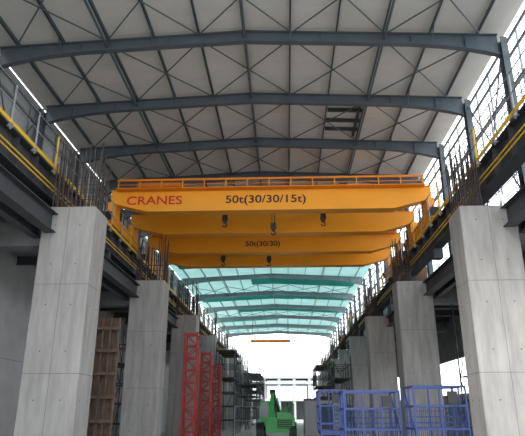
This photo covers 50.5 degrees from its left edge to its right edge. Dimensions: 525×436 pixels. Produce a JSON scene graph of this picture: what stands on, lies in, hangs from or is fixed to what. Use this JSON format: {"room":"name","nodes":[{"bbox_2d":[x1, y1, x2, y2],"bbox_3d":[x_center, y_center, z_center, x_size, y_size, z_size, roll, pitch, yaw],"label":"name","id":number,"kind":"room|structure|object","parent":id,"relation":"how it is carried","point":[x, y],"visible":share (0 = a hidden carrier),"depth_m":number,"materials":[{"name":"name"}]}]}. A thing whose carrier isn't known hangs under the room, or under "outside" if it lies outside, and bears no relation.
{"room":"factory floor","nodes":[
{"label":"factory floor","id":0,"kind":"room"},
{"bbox_2d":[0,201,170,350],"bbox_3d":[-6.647,11.331,48.807,2.780,1.200,95.000,-1,-19,2],"label":"platform slab","id":1,"kind":"object","parent":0,"point":[19,237],"visible":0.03,"depth_m":17.24,"materials":[{"name":"concrete"}]},
{"bbox_2d":[0,114,224,348],"bbox_3d":[-5.751,10.159,49.547,1.045,1.500,95.700,-1,-19,2],"label":"beam","id":2,"kind":"structure","parent":1,"relation":"on","point":[16,156],"depth_m":17.33,"materials":[{"name":"dark steel"},{"name":"yellow painted steel"}]},
{"bbox_2d":[0,113,192,313],"bbox_3d":[-6.268,8.918,49.356,0.044,1.080,93.519,-1,-19,2],"label":"guardrail","id":3,"kind":"object","parent":2,"relation":"on","point":[0,113],"visible":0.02,"depth_m":18.48,"materials":[{"name":"metal"}]},
{"bbox_2d":[0,65,239,354],"bbox_3d":[-5.275,8.885,49.307,0.150,1.350,93.550,-1,-19,2],"label":"guardrail","id":4,"kind":"object","parent":2,"relation":"on","point":[12,123],"visible":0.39,"depth_m":18.87,"materials":[{"name":"metal"}]},
{"bbox_2d":[0,67,190,435],"bbox_3d":[-8.198,11.254,48.585,0.300,13.900,90.000,-1,-19,2],"label":"wall","id":5,"kind":"structure","parent":0,"point":[16,281],"depth_m":21.15,"materials":[{"name":"concrete"}]},
{"bbox_2d":[0,164,201,345],"bbox_3d":[-4.868,11.867,50.344,0.350,0.600,88.760,-1,-19,2],"label":"beam","id":6,"kind":"structure","parent":0,"point":[13,193],"depth_m":15.78,"materials":[{"name":"metal"}]},
{"bbox_2d":[0,69,226,342],"bbox_3d":[-8.017,8.181,50.707,0.340,6.000,92.340,-1,-19,2],"label":"wall frame","id":7,"kind":"object","parent":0,"point":[42,125],"visible":0.1,"depth_m":25.02,"materials":[{"name":"grey paint"}]},
{"bbox_2d":[140,231,150,237],"bbox_3d":[0.204,0.655,38.128,17.208,1.229,0.240,-1,-19,2],"label":"rafter","id":8,"kind":"object","parent":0,"point":[143,234],"depth_m":38.32,"materials":[{"name":"grey metal"}]},
{"bbox_2d":[0,0,494,336],"bbox_3d":[0.769,4.807,51.495,16.057,0.729,92.000,-1,-19,2],"label":"purlins","id":9,"kind":"structure","parent":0,"point":[2,22],"depth_m":21.99,"materials":[{"name":"grey metal"}]},
{"bbox_2d":[177,266,353,329],"bbox_3d":[1.384,9.626,65.051,16.600,0.415,46.800,-1,-19,2],"label":"safety net","id":10,"kind":"object","parent":9,"relation":"attached to","point":[268,280],"visible":0.35,"depth_m":63.57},
{"bbox_2d":[250,322,290,342],"bbox_3d":[1.066,15.218,75.411,5.400,3.207,0.300,-1,-19,2],"label":"spreader","id":11,"kind":"object","parent":9,"relation":"hanging from","point":[252,340],"visible":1,"depth_m":74.92,"materials":[{"name":"orange metal"}]},
{"bbox_2d":[15,0,480,333],"bbox_3d":[0.700,4.334,49.466,16.039,0.700,87.879,-1,-19,2],"label":"roof bracing","id":12,"kind":"structure","parent":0,"point":[39,7],"depth_m":22.27,"materials":[{"name":"grey metal"}]},
{"bbox_2d":[0,30,500,69],"bbox_3d":[-0.626,-5.916,19.257,17.208,1.229,0.240,-1,-19,2],"label":"rafter","id":13,"kind":"object","parent":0,"point":[485,43],"depth_m":19.32,"materials":[{"name":"grey metal"}]},
{"bbox_2d":[44,92,464,124],"bbox_3d":[-0.460,-4.602,23.031,17.208,1.229,0.240,-1,-19,2],"label":"rafter","id":14,"kind":"object","parent":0,"point":[453,105],"depth_m":23.10,"materials":[{"name":"grey metal"}]},
{"bbox_2d":[78,137,438,163],"bbox_3d":[-0.294,-3.288,26.805,17.208,1.229,0.240,-1,-19,2],"label":"rafter","id":15,"kind":"object","parent":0,"point":[429,148],"depth_m":26.87,"materials":[{"name":"grey metal"}]},
{"bbox_2d":[104,171,418,194],"bbox_3d":[-0.128,-1.973,30.580,17.208,1.229,0.240,-1,-19,2],"label":"rafter","id":16,"kind":"object","parent":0,"point":[112,185],"depth_m":30.66,"materials":[{"name":"metal"}]},
{"bbox_2d":[0,0,523,334],"bbox_3d":[0.780,4.583,51.413,18.000,0.499,92.900,-1,-19,2],"label":"ceiling","id":17,"kind":"structure","parent":0,"point":[305,67],"depth_m":22.35,"materials":[{"name":"white metal"}]},
{"bbox_2d":[124,210,402,218],"bbox_3d":[0.038,-0.659,34.354,17.208,1.229,0.240,-1,-19,2],"label":"rafter","id":18,"kind":"object","parent":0,"point":[128,213],"depth_m":34.56,"materials":[{"name":"metal"}]},
{"bbox_2d":[161,422,371,435],"bbox_3d":[2.014,17.457,45.233,20.600,0.020,97.000,-1,-19,2],"label":"floor","id":19,"kind":"structure","parent":0,"point":[300,427],"depth_m":46.03,"materials":[{"name":"grey concrete"}]},
{"bbox_2d":[13,206,107,435],"bbox_3d":[-5.820,3.390,16.243,1.603,7.480,1.202,-1,-19,2],"label":"concrete column","id":20,"kind":"structure","parent":19,"relation":"on","point":[56,377],"depth_m":15.82,"materials":[{"name":"grey concrete"}]},
{"bbox_2d":[52,142,111,215],"bbox_3d":[-5.759,-1.266,17.863,1.414,2.381,1.196,-1,-19,2],"label":"bars","id":21,"kind":"object","parent":20,"relation":"on","point":[61,171],"visible":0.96,"depth_m":17.54,"materials":[{"name":"metal"}]},
{"bbox_2d":[87,318,120,435],"bbox_3d":[-5.741,5.848,19.359,1.050,4.913,1.381,-1,-19,2],"label":"timber formwork","id":22,"kind":"object","parent":19,"relation":"on","point":[103,387],"visible":0.75,"depth_m":19.99,"materials":[{"name":"brown wood"}]},
{"bbox_2d":[112,321,126,435],"bbox_3d":[-7.322,9.515,31.983,1.870,6.264,6.061,-1,-19,2],"label":"scaffold tower","id":23,"kind":"object","parent":19,"relation":"on","point":[120,365],"visible":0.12,"depth_m":29.54,"materials":[{"name":"metal"}]},
{"bbox_2d":[119,280,168,435],"bbox_3d":[-5.405,6.676,25.679,1.603,7.480,1.202,-1,-19,2],"label":"concrete column","id":24,"kind":"structure","parent":19,"relation":"on","point":[144,366],"depth_m":25.20,"materials":[{"name":"grey concrete"}]},
{"bbox_2d":[136,236,168,282],"bbox_3d":[-5.354,2.017,27.297,1.408,2.386,1.231,-1,-19,2],"label":"bars","id":25,"kind":"object","parent":24,"relation":"on","point":[139,276],"visible":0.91,"depth_m":27.10,"materials":[{"name":"metal"}]},
{"bbox_2d":[166,315,198,435],"bbox_3d":[-4.990,9.962,35.115,1.603,7.480,1.202,-1,-19,2],"label":"concrete column","id":26,"kind":"structure","parent":19,"relation":"on","point":[186,323],"depth_m":34.59,"materials":[{"name":"grey concrete"}]},
{"bbox_2d":[175,280,198,315],"bbox_3d":[-4.947,5.301,36.747,1.347,2.400,1.174,-1,-19,2],"label":"bars","id":27,"kind":"object","parent":26,"relation":"on","point":[182,307],"visible":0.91,"depth_m":36.43,"materials":[{"name":"metal"}]},
{"bbox_2d":[180,332,199,435],"bbox_3d":[-3.562,8.391,27.440,0.700,5.400,0.650,-1,-19,2],"label":"tower","id":28,"kind":"object","parent":19,"relation":"on","point":[186,358],"visible":1,"depth_m":27.41,"materials":[{"name":"metal"}]},
{"bbox_2d":[198,351,212,435],"bbox_3d":[-3.334,10.387,32.563,0.650,5.000,0.650,-1,-19,2],"label":"tower","id":29,"kind":"object","parent":19,"relation":"on","point":[210,363],"visible":1,"depth_m":32.46,"materials":[{"name":"metal"}]},
{"bbox_2d":[197,335,216,433],"bbox_3d":[-4.574,13.248,44.550,1.603,7.480,1.202,-1,-19,2],"label":"concrete column","id":30,"kind":"structure","parent":19,"relation":"on","point":[208,342],"depth_m":44.53,"materials":[{"name":"grey concrete"}]},
{"bbox_2d":[199,306,216,334],"bbox_3d":[-4.518,8.597,46.162,1.425,2.366,1.224,-1,-19,2],"label":"bars","id":31,"kind":"object","parent":30,"relation":"on","point":[215,313],"visible":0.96,"depth_m":45.75,"materials":[{"name":"metal"}]},
{"bbox_2d":[211,365,221,435],"bbox_3d":[-3.076,12.218,37.213,0.600,4.600,0.650,-1,-19,2],"label":"tower","id":32,"kind":"object","parent":19,"relation":"on","point":[214,374],"visible":0.99,"depth_m":37.09,"materials":[{"name":"metal"}]},
{"bbox_2d":[215,348,228,429],"bbox_3d":[-4.159,16.534,53.986,1.603,7.480,1.202,-1,-19,2],"label":"concrete column","id":33,"kind":"structure","parent":19,"relation":"on","point":[225,427],"depth_m":53.38,"materials":[{"name":"grey concrete"}]},
{"bbox_2d":[216,326,228,348],"bbox_3d":[-4.106,11.888,55.615,1.405,2.368,1.213,-1,-19,2],"label":"bars","id":34,"kind":"object","parent":33,"relation":"on","point":[225,339],"visible":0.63,"depth_m":55.79,"materials":[{"name":"metal"}]},
{"bbox_2d":[213,343,240,434],"bbox_3d":[-2.686,13.527,44.159,1.470,6.695,6.061,-1,-19,2],"label":"scaffold tower","id":35,"kind":"object","parent":19,"relation":"on","point":[225,353],"visible":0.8,"depth_m":43.73,"materials":[{"name":"metal"}]},
{"bbox_2d":[228,358,237,426],"bbox_3d":[-3.744,19.820,63.422,1.603,7.480,1.202,-1,-19,2],"label":"concrete column","id":36,"kind":"structure","parent":19,"relation":"on","point":[231,360],"depth_m":62.87,"materials":[{"name":"grey concrete"}]},
{"bbox_2d":[228,338,236,350],"bbox_3d":[-3.696,15.195,65.005,1.413,2.297,1.187,-1,-19,2],"label":"bars","id":37,"kind":"object","parent":36,"relation":"on","point":[236,338],"visible":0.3,"depth_m":65.08,"materials":[{"name":"white"}]},
{"bbox_2d":[237,365,243,424],"bbox_3d":[-3.329,23.105,72.857,1.603,7.480,1.202,-1,-19,2],"label":"concrete column","id":38,"kind":"structure","parent":19,"relation":"on","point":[242,366],"depth_m":72.36,"materials":[{"name":"grey concrete"}]},
{"bbox_2d":[234,370,260,430],"bbox_3d":[-1.388,18.032,55.251,2.070,5.482,8.061,-1,-19,2],"label":"scaffold tower","id":39,"kind":"object","parent":19,"relation":"on","point":[248,385],"visible":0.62,"depth_m":54.03,"materials":[{"name":"metal"}]},
{"bbox_2d":[234,407,267,435],"bbox_3d":[-0.703,12.465,33.844,2.050,1.917,0.043,-1,-19,2],"label":"fence","id":40,"kind":"object","parent":19,"relation":"on","point":[250,434],"visible":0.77,"depth_m":33.78,"materials":[{"name":"metal"}]},
{"bbox_2d":[243,370,264,425],"bbox_3d":[-0.999,23.803,73.360,2.070,6.493,14.061,-1,-19,2],"label":"scaffold tower","id":41,"kind":"object","parent":19,"relation":"on","point":[252,400],"visible":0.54,"depth_m":70.46,"materials":[{"name":"metal"}]},
{"bbox_2d":[256,389,296,435],"bbox_3d":[0.789,10.812,30.353,2.100,2.731,3.950,-1,-19,2],"label":"telehandler","id":42,"kind":"object","parent":19,"relation":"on","point":[279,421],"visible":1,"depth_m":28.69,"materials":[{"name":"paint"}]},
{"bbox_2d":[321,371,325,396],"bbox_3d":[9.533,26.292,81.780,1.623,7.330,1.202,-1,-19,2],"label":"concrete column","id":43,"kind":"structure","parent":19,"relation":"on","point":[323,372],"depth_m":82.22,"materials":[{"name":"grey concrete"}]},
{"bbox_2d":[303,399,344,435],"bbox_3d":[4.058,13.471,37.496,2.600,2.420,4.050,-1,-19,2],"label":"container","id":44,"kind":"object","parent":19,"relation":"on","point":[309,405],"visible":0.62,"depth_m":35.71,"materials":[{"name":"metal"}]},
{"bbox_2d":[312,356,335,398],"bbox_3d":[6.471,18.574,58.956,1.870,6.896,8.061,-1,-19,2],"label":"scaffold tower","id":45,"kind":"object","parent":19,"relation":"on","point":[315,367],"visible":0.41,"depth_m":58.73,"materials":[{"name":"metal"}]},
{"bbox_2d":[316,389,347,435],"bbox_3d":[2.063,6.292,16.583,0.790,2.216,1.800,-1,-19,2],"label":"scissor lift","id":46,"kind":"object","parent":19,"relation":"on","point":[327,432],"visible":0.81,"depth_m":16.04,"materials":[{"name":"blue paint"}]},
{"bbox_2d":[331,359,339,393],"bbox_3d":[8.702,19.720,62.908,1.623,7.330,1.202,-1,-19,2],"label":"concrete column","id":47,"kind":"structure","parent":19,"relation":"on","point":[336,361],"depth_m":63.07,"materials":[{"name":"grey concrete"}]},
{"bbox_2d":[330,338,337,358],"bbox_3d":[8.282,15.143,64.524,0.732,2.381,1.211,-1,-19,2],"label":"bars","id":48,"kind":"object","parent":47,"relation":"on","point":[333,351],"visible":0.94,"depth_m":64.34,"materials":[{"name":"brown metal"}]},
{"bbox_2d":[326,356,353,433],"bbox_3d":[6.240,14.546,45.531,1.370,5.674,8.061,-1,-19,2],"label":"scaffold tower","id":49,"kind":"object","parent":19,"relation":"on","point":[341,380],"visible":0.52,"depth_m":44.35,"materials":[{"name":"metal"}]},
{"bbox_2d":[338,350,352,426],"bbox_3d":[8.287,16.434,53.473,1.623,7.330,1.202,-1,-19,2],"label":"concrete column","id":50,"kind":"structure","parent":19,"relation":"on","point":[343,355],"depth_m":53.68,"materials":[{"name":"grey concrete"}]},
{"bbox_2d":[338,326,346,349],"bbox_3d":[7.878,11.851,55.090,0.752,2.392,1.227,-1,-19,2],"label":"bars","id":51,"kind":"object","parent":50,"relation":"on","point":[342,337],"visible":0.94,"depth_m":54.76,"materials":[{"name":"metal"}]},
{"bbox_2d":[349,336,371,433],"bbox_3d":[7.872,13.149,44.037,1.623,7.330,1.202,-1,-19,2],"label":"concrete column","id":52,"kind":"structure","parent":19,"relation":"on","point":[357,344],"depth_m":43.73,"materials":[{"name":"grey concrete"}]},
{"bbox_2d":[348,308,358,335],"bbox_3d":[7.454,8.608,45.660,0.724,2.316,1.193,-1,-19,2],"label":"bars","id":53,"kind":"object","parent":52,"relation":"on","point":[352,322],"visible":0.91,"depth_m":45.26,"materials":[{"name":"metal"}]},
{"bbox_2d":[338,390,402,435],"bbox_3d":[2.505,5.106,12.949,1.290,2.066,1.400,-1,-19,2],"label":"scissor lift","id":54,"kind":"object","parent":19,"relation":"on","point":[385,401],"visible":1,"depth_m":12.68,"materials":[{"name":"blue paint"}]},
{"bbox_2d":[365,316,400,435],"bbox_3d":[7.457,9.863,34.601,1.623,7.330,1.202,-1,-19,2],"label":"concrete column","id":55,"kind":"structure","parent":19,"relation":"on","point":[380,340],"depth_m":34.32,"materials":[{"name":"grey concrete"}]},
{"bbox_2d":[364,280,377,316],"bbox_3d":[7.045,5.287,36.210,0.746,2.371,1.214,-1,-19,2],"label":"bars","id":56,"kind":"object","parent":55,"relation":"on","point":[367,297],"visible":0.86,"depth_m":35.80,"materials":[{"name":"metal"}]},
{"bbox_2d":[392,281,446,435],"bbox_3d":[7.041,6.577,25.166,1.623,7.330,1.202,-1,-19,2],"label":"concrete column","id":57,"kind":"structure","parent":19,"relation":"on","point":[414,313],"depth_m":24.85,"materials":[{"name":"grey concrete"}]},
{"bbox_2d":[390,233,410,282],"bbox_3d":[6.622,1.998,26.778,0.737,2.380,1.228,-1,-19,2],"label":"bars","id":58,"kind":"object","parent":57,"relation":"on","point":[395,270],"visible":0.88,"depth_m":26.40,"materials":[{"name":"metal"}]},
{"bbox_2d":[402,385,470,435],"bbox_3d":[3.791,4.759,12.060,1.140,2.136,1.200,-1,-19,2],"label":"scissor lift","id":59,"kind":"object","parent":19,"relation":"on","point":[452,397],"visible":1,"depth_m":11.91,"materials":[{"name":"blue paint"}]},
{"bbox_2d":[451,303,472,435],"bbox_3d":[9.327,5.830,21.405,2.070,6.267,5.061,-1,-19,2],"label":"scaffold tower","id":60,"kind":"object","parent":19,"relation":"on","point":[455,329],"visible":0.12,"depth_m":23.68,"materials":[{"name":"metal"}]},
{"bbox_2d":[449,205,524,435],"bbox_3d":[6.626,3.291,15.730,1.623,7.330,1.202,-1,-19,2],"label":"concrete column","id":61,"kind":"structure","parent":19,"relation":"on","point":[489,268],"depth_m":15.45,"materials":[{"name":"grey concrete"}]},
{"bbox_2d":[445,143,482,214],"bbox_3d":[6.224,-1.290,17.346,0.725,2.387,1.224,-1,-19,2],"label":"bars","id":62,"kind":"object","parent":61,"relation":"on","point":[471,181],"visible":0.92,"depth_m":16.94,"materials":[{"name":"metal"}]},
{"bbox_3d":[-2.913,26.391,82.293,1.603,7.480,1.202,-1,-19,2],"label":"concrete column","id":63,"kind":"structure","parent":19,"relation":"on","visible":0},
{"bbox_2d":[239,355,247,369],"bbox_3d":[-2.863,21.744,83.896,1.422,2.353,1.207,-1,-19,2],"label":"bars","id":64,"kind":"object","parent":63,"relation":"on","point":[246,362],"visible":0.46,"depth_m":83.59,"materials":[{"name":"white"}]},
{"bbox_3d":[9.118,23.006,72.344,1.623,7.330,1.202,-1,-19,2],"label":"concrete column","id":65,"kind":"structure","parent":19,"relation":"on","visible":0},
{"bbox_2d":[325,348,330,364],"bbox_3d":[8.695,18.447,73.954,0.706,2.342,1.227,-1,-19,2],"label":"bars","id":66,"kind":"object","parent":65,"relation":"on","point":[330,348],"visible":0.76,"depth_m":73.75,"materials":[{"name":"white"}]},
{"bbox_3d":[-2.498,29.677,91.728,1.603,7.480,1.202,-1,-19,2],"label":"concrete column","id":67,"kind":"structure","parent":19,"relation":"on","visible":0},
{"bbox_2d":[244,361,251,372],"bbox_3d":[-2.450,25.027,93.345,1.410,2.368,1.228,-1,-19,2],"label":"bars","id":68,"kind":"object","parent":67,"relation":"on","point":[244,361],"visible":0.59,"depth_m":93.71,"materials":[{"name":"white"}]},
{"bbox_2d":[182,273,362,286],"bbox_3d":[0.869,5.913,53.225,17.208,1.229,0.240,-1,-19,2],"label":"rafter","id":69,"kind":"object","parent":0,"point":[350,279],"depth_m":53.31,"materials":[{"name":"grey metal"}]},
{"bbox_2d":[195,291,352,300],"bbox_3d":[1.201,8.541,60.774,17.208,1.229,0.240,-1,-19,2],"label":"rafter","id":70,"kind":"object","parent":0,"point":[347,296],"depth_m":60.83,"materials":[{"name":"grey metal"}]},
{"bbox_2d":[205,304,345,313],"bbox_3d":[1.533,11.170,68.322,17.208,1.229,0.240,-1,-19,2],"label":"rafter","id":71,"kind":"object","parent":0,"point":[332,308],"depth_m":68.40,"materials":[{"name":"grey metal"}]},
{"bbox_2d":[213,315,339,323],"bbox_3d":[1.865,13.799,75.871,17.208,1.229,0.240,-1,-19,2],"label":"rafter","id":72,"kind":"object","parent":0,"point":[337,319],"depth_m":75.94,"materials":[{"name":"grey metal"}]},
{"bbox_2d":[220,323,334,331],"bbox_3d":[2.198,16.427,83.419,17.208,1.229,0.240,-1,-19,2],"label":"rafter","id":73,"kind":"object","parent":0,"point":[332,328],"depth_m":83.49,"materials":[{"name":"grey metal"}]},
{"bbox_2d":[225,331,330,337],"bbox_3d":[2.530,19.056,90.968,17.208,1.229,0.240,-1,-19,2],"label":"rafter","id":74,"kind":"object","parent":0,"point":[229,335],"depth_m":91.05,"materials":[{"name":"grey metal"}]},
{"bbox_2d":[364,265,473,435],"bbox_3d":[11.045,13.163,47.073,2.580,9.300,90.000,-1,-19,2],"label":"wall","id":75,"kind":"structure","parent":0,"point":[446,343],"depth_m":34.08,"materials":[{"name":"concrete"}]},
{"bbox_2d":[326,103,524,363],"bbox_3d":[8.592,9.963,48.984,1.045,1.500,95.700,-1,-19,2],"label":"beam","id":76,"kind":"structure","parent":0,"point":[503,159],"depth_m":17.57,"materials":[{"name":"metal"}]},
{"bbox_2d":[101,174,441,254],"bbox_3d":[0.378,-0.136,26.261,14.400,2.630,5.300,-1,-19,2],"label":"crane","id":77,"kind":"object","parent":76,"relation":"on","point":[171,209],"visible":0.94,"depth_m":24.72,"materials":[{"name":"orange metal"}]},
{"bbox_2d":[142,231,406,279],"bbox_3d":[0.654,2.049,32.536,14.400,2.630,5.000,-1,-19,2],"label":"crane","id":78,"kind":"object","parent":76,"relation":"on","point":[324,250],"visible":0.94,"depth_m":31.09,"materials":[{"name":"orange metal"}]},
{"bbox_2d":[323,49,524,362],"bbox_3d":[8.064,8.702,48.784,0.150,1.350,93.550,-1,-19,2],"label":"guardrail","id":79,"kind":"object","parent":76,"relation":"on","point":[514,114],"visible":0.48,"depth_m":19.81,"materials":[{"name":"metal"}]},
{"bbox_2d":[329,9,524,349],"bbox_3d":[9.588,7.940,50.016,0.340,6.000,92.340,-1,-19,2],"label":"wall frame","id":80,"kind":"object","parent":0,"point":[505,66],"visible":0.34,"depth_m":22.14,"materials":[{"name":"blue paint"}]},
{"bbox_2d":[365,185,524,337],"bbox_3d":[8.621,11.682,49.815,0.350,0.600,88.760,-1,-19,2],"label":"beam","id":81,"kind":"structure","parent":0,"point":[515,206],"depth_m":21.59,"materials":[{"name":"metal"}]},
{"bbox_2d":[394,220,524,350],"bbox_3d":[10.493,11.097,48.135,3.310,1.200,95.000,-1,-19,2],"label":"platform slab","id":82,"kind":"object","parent":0,"point":[443,297],"visible":0.06,"depth_m":25.83,"materials":[{"name":"concrete"}]},
{"bbox_2d":[434,63,524,266],"bbox_3d":[9.096,-2.141,20.217,0.798,5.440,19.542,-1,-19,2],"label":"scaffold","id":83,"kind":"object","parent":82,"relation":"on","point":[518,73],"visible":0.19,"depth_m":21.09,"materials":[{"name":"metal"}]},
{"label":"outside","id":84,"kind":"structure","parent":0,"visible":0},
{"bbox_3d":[5.814,47.711,131.503,520.000,0.380,520.000,-1,-19,2],"label":"ground","id":85,"kind":"structure","parent":84,"visible":0},
{"bbox_2d":[252,371,317,419],"bbox_3d":[5.627,41.170,129.020,18.400,10.300,11.400,-1,-19,2],"label":"building","id":86,"kind":"structure","parent":85,"relation":"on","point":[278,376],"depth_m":125.09,"materials":[{"name":"concrete"}]}
]}

